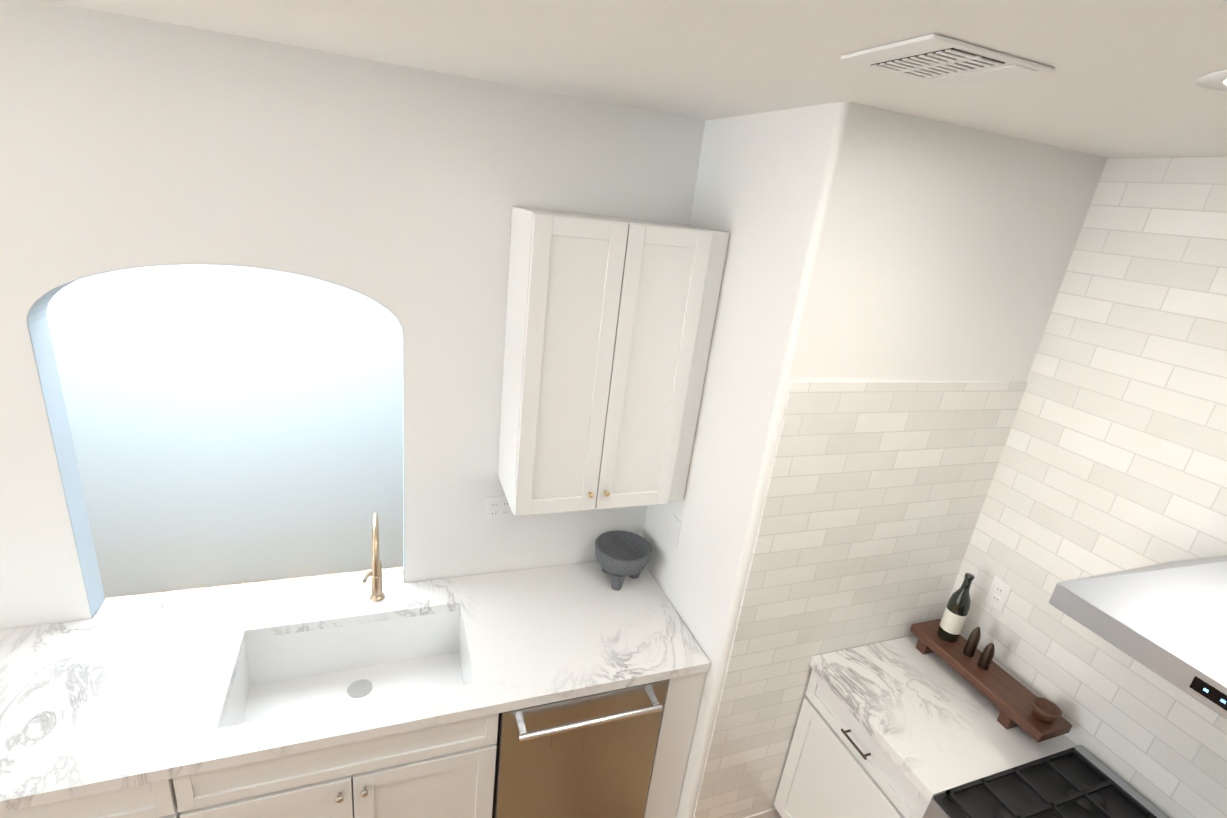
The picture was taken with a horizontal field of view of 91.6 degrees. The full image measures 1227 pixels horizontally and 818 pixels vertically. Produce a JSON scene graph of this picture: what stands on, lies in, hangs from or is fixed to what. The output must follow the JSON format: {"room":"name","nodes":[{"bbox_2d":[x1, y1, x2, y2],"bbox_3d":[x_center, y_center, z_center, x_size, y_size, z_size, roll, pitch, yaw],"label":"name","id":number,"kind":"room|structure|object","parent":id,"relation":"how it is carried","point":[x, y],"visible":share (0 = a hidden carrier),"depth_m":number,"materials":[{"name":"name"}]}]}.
{"room":"kitchen","nodes":[
{"label":"kitchen","id":0,"kind":"room"},
{"bbox_2d":[47,265,402,596],"bbox_3d":[-3.250,-0.244,2.803,8.700,2.740,0.200,-1,21,-21],"label":"wall","id":1,"kind":"structure","parent":0,"point":[232,424],"depth_m":3.27,"materials":[{"name":"white paint"}]},
{"bbox_2d":[105,566,403,597],"bbox_3d":[-2.624,1.895,1.286,8.700,0.100,4.785,-1,21,-21],"label":"floor","id":2,"kind":"structure","parent":0,"point":[249,582],"depth_m":3.62,"materials":[{"name":"brown wood"}]},
{"bbox_2d":[0,760,267,817],"bbox_3d":[-1.727,1.273,1.874,0.945,0.876,0.663,-1,21,-21],"label":"base cabinet","id":3,"kind":"object","parent":2,"relation":"on","point":[240,791],"depth_m":1.62,"materials":[{"name":"white paint"}]},
{"bbox_2d":[0,561,710,812],"bbox_3d":[-1.314,0.920,1.949,3.253,0.252,0.789,-1,21,-21],"label":"countertop","id":4,"kind":"structure","parent":3,"relation":"on","point":[117,693],"depth_m":2.03,"materials":[{"name":"stone"}]},
{"bbox_2d":[363,512,384,600],"bbox_3d":[-0.847,0.563,2.102,0.073,0.418,0.287,-1,21,-21],"label":"faucet","id":5,"kind":"object","parent":4,"relation":"on","point":[375,573],"visible":1,"depth_m":1.98,"materials":[{"name":"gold metal"}]},
{"bbox_2d":[595,531,651,590],"bbox_3d":[0.033,0.652,2.539,0.240,0.160,0.240,-1,21,-21],"label":"molcajete","id":6,"kind":"object","parent":4,"relation":"on","point":[620,555],"visible":1,"depth_m":2.54,"materials":[{"name":"grey stone"}]},
{"bbox_2d":[492,679,668,817],"bbox_3d":[-0.224,1.269,2.399,0.594,0.874,0.687,-1,21,-21],"label":"dishwasher","id":7,"kind":"object","parent":2,"relation":"on","point":[590,756],"visible":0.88,"depth_m":2.09,"materials":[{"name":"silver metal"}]},
{"bbox_2d":[774,669,928,817],"bbox_3d":[1.081,1.473,2.272,0.660,0.875,0.564,-1,21,-21],"label":"base cabinet","id":8,"kind":"object","parent":2,"relation":"on","point":[839,763],"visible":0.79,"depth_m":2.16,"materials":[{"name":"white paint"}]},
{"bbox_2d":[809,635,1075,802],"bbox_3d":[1.140,1.044,2.120,0.645,0.038,0.566,-1,21,-21],"label":"countertop","id":9,"kind":"structure","parent":8,"relation":"on","point":[931,724],"depth_m":2.03,"materials":[{"name":"stone"}]},
{"bbox_2d":[910,619,1071,741],"bbox_3d":[1.338,0.983,2.170,0.155,0.087,0.533,-1,21,-21],"label":"wooden tray","id":10,"kind":"object","parent":9,"relation":"on","point":[1009,696],"visible":0.94,"depth_m":2.10,"materials":[{"name":"brown wood"}]},
{"bbox_2d":[937,573,974,642],"bbox_3d":[1.307,0.748,2.260,0.073,0.282,0.073,-1,21,-21],"label":"wine bottle","id":11,"kind":"object","parent":10,"relation":"on","point":[954,616],"visible":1,"depth_m":2.24,"materials":[{"name":"green glass"}]},
{"bbox_2d":[963,627,980,656],"bbox_3d":[1.331,0.856,2.204,0.036,0.125,0.035,-1,21,-21],"label":"shaker","id":12,"kind":"object","parent":10,"relation":"on","point":[971,645],"visible":1,"depth_m":2.19,"materials":[{"name":"brown metal"}]},
{"bbox_2d":[978,643,994,669],"bbox_3d":[1.351,0.887,2.152,0.036,0.105,0.035,-1,21,-21],"label":"shaker","id":13,"kind":"object","parent":10,"relation":"on","point":[986,658],"visible":1,"depth_m":2.14,"materials":[{"name":"brown metal"}]},
{"bbox_2d":[1032,697,1061,722],"bbox_3d":[1.421,0.997,1.964,0.082,0.042,0.082,-1,21,-21],"label":"bowl","id":14,"kind":"object","parent":10,"relation":"on","point":[1046,710],"visible":1,"depth_m":1.96,"materials":[{"name":"brown wood"}]},
{"bbox_2d":[922,745,1168,817],"bbox_3d":[1.275,1.677,1.665,0.742,0.944,0.760,-1,21,-21],"label":"range","id":15,"kind":"object","parent":2,"relation":"on","point":[1079,781],"visible":0.98,"depth_m":1.78,"materials":[{"name":"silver metal"}]},
{"bbox_2d":[0,0,704,628],"bbox_3d":[-3.321,0.289,1.292,7.456,2.740,0.110,-1,21,-21],"label":"wall","id":16,"kind":"structure","parent":0,"point":[130,142],"depth_m":1.83,"materials":[{"name":"white paint"}]},
{"bbox_2d":[485,496,513,521],"bbox_3d":[-0.457,0.402,2.401,0.116,0.115,0.007,-1,21,-21],"label":"electrical outlet","id":17,"kind":"object","parent":16,"relation":"attached to","point":[497,508],"visible":0.94,"depth_m":2.40,"materials":[{"name":"white plastic"}]},
{"bbox_2d":[498,206,729,515],"bbox_3d":[-0.025,-0.155,2.145,0.673,1.008,0.350,-1,21,-21],"label":"upper cabinet","id":18,"kind":"object","parent":16,"relation":"attached to","point":[609,327],"visible":1,"depth_m":2.00,"materials":[{"name":"white paint"}]},
{"bbox_2d":[43,0,1226,157],"bbox_3d":[-2.300,-0.760,0.333,8.700,0.100,4.785,-1,21,-21],"label":"ceiling","id":19,"kind":"structure","parent":0,"point":[1120,81],"depth_m":1.21,"materials":[{"name":"white paint"}]},
{"bbox_2d":[841,33,1054,86],"bbox_3d":[0.580,-0.605,1.048,0.280,0.011,0.210,-1,21,-21],"label":"ceiling vent","id":20,"kind":"object","parent":19,"relation":"in","point":[940,59],"visible":1,"depth_m":1.01,"materials":[{"name":"white plastic"}]},
{"bbox_2d":[1196,69,1226,90],"bbox_3d":[1.016,-0.510,0.923,0.170,0.005,0.170,-1,21,-21],"label":"recessed light","id":21,"kind":"object","parent":19,"relation":"in","point":[1215,80],"visible":0.98,"depth_m":0.96,"materials":[{"name":"white plastic"}]},
{"bbox_2d":[643,102,1106,817],"bbox_3d":[0.845,0.335,2.584,1.244,2.840,0.939,-1,21,-21],"label":"wall","id":22,"kind":"structure","parent":0,"point":[891,282],"depth_m":1.95,"materials":[{"name":"white paint"}]},
{"bbox_2d":[669,514,680,546],"bbox_3d":[0.247,0.489,2.403,0.005,0.115,0.070,-1,21,-21],"label":"blank plate","id":23,"kind":"object","parent":22,"relation":"attached to","point":[674,530],"visible":1,"depth_m":2.40,"materials":[{"name":"white plastic"}]},
{"bbox_2d":[744,808,781,817],"bbox_3d":[0.487,1.728,2.520,0.512,0.095,0.098,-1,21,-21],"label":"baseboard","id":24,"kind":"structure","parent":22,"relation":"attached to","point":[772,813],"depth_m":2.52,"materials":[{"name":"white wood"}]},
{"bbox_2d":[946,157,1226,817],"bbox_3d":[1.872,0.883,1.406,0.200,2.740,2.620,-1,21,-21],"label":"wall","id":25,"kind":"structure","parent":0,"point":[1113,458],"depth_m":1.85,"materials":[{"name":"tile"}]},
{"bbox_2d":[985,576,1011,612],"bbox_3d":[1.437,0.693,2.228,0.007,0.115,0.070,-1,21,-21],"label":"electrical outlet","id":26,"kind":"object","parent":25,"relation":"attached to","point":[998,594],"visible":1,"depth_m":2.22,"materials":[{"name":"white plastic"}]},
{"bbox_2d":[1049,556,1226,718],"bbox_3d":[1.572,0.160,1.164,0.504,1.038,0.760,-1,21,-21],"label":"range hood","id":27,"kind":"object","parent":25,"relation":"attached to","point":[1167,621],"visible":1,"depth_m":1.39,"materials":[{"name":"silver metal"}]}
]}

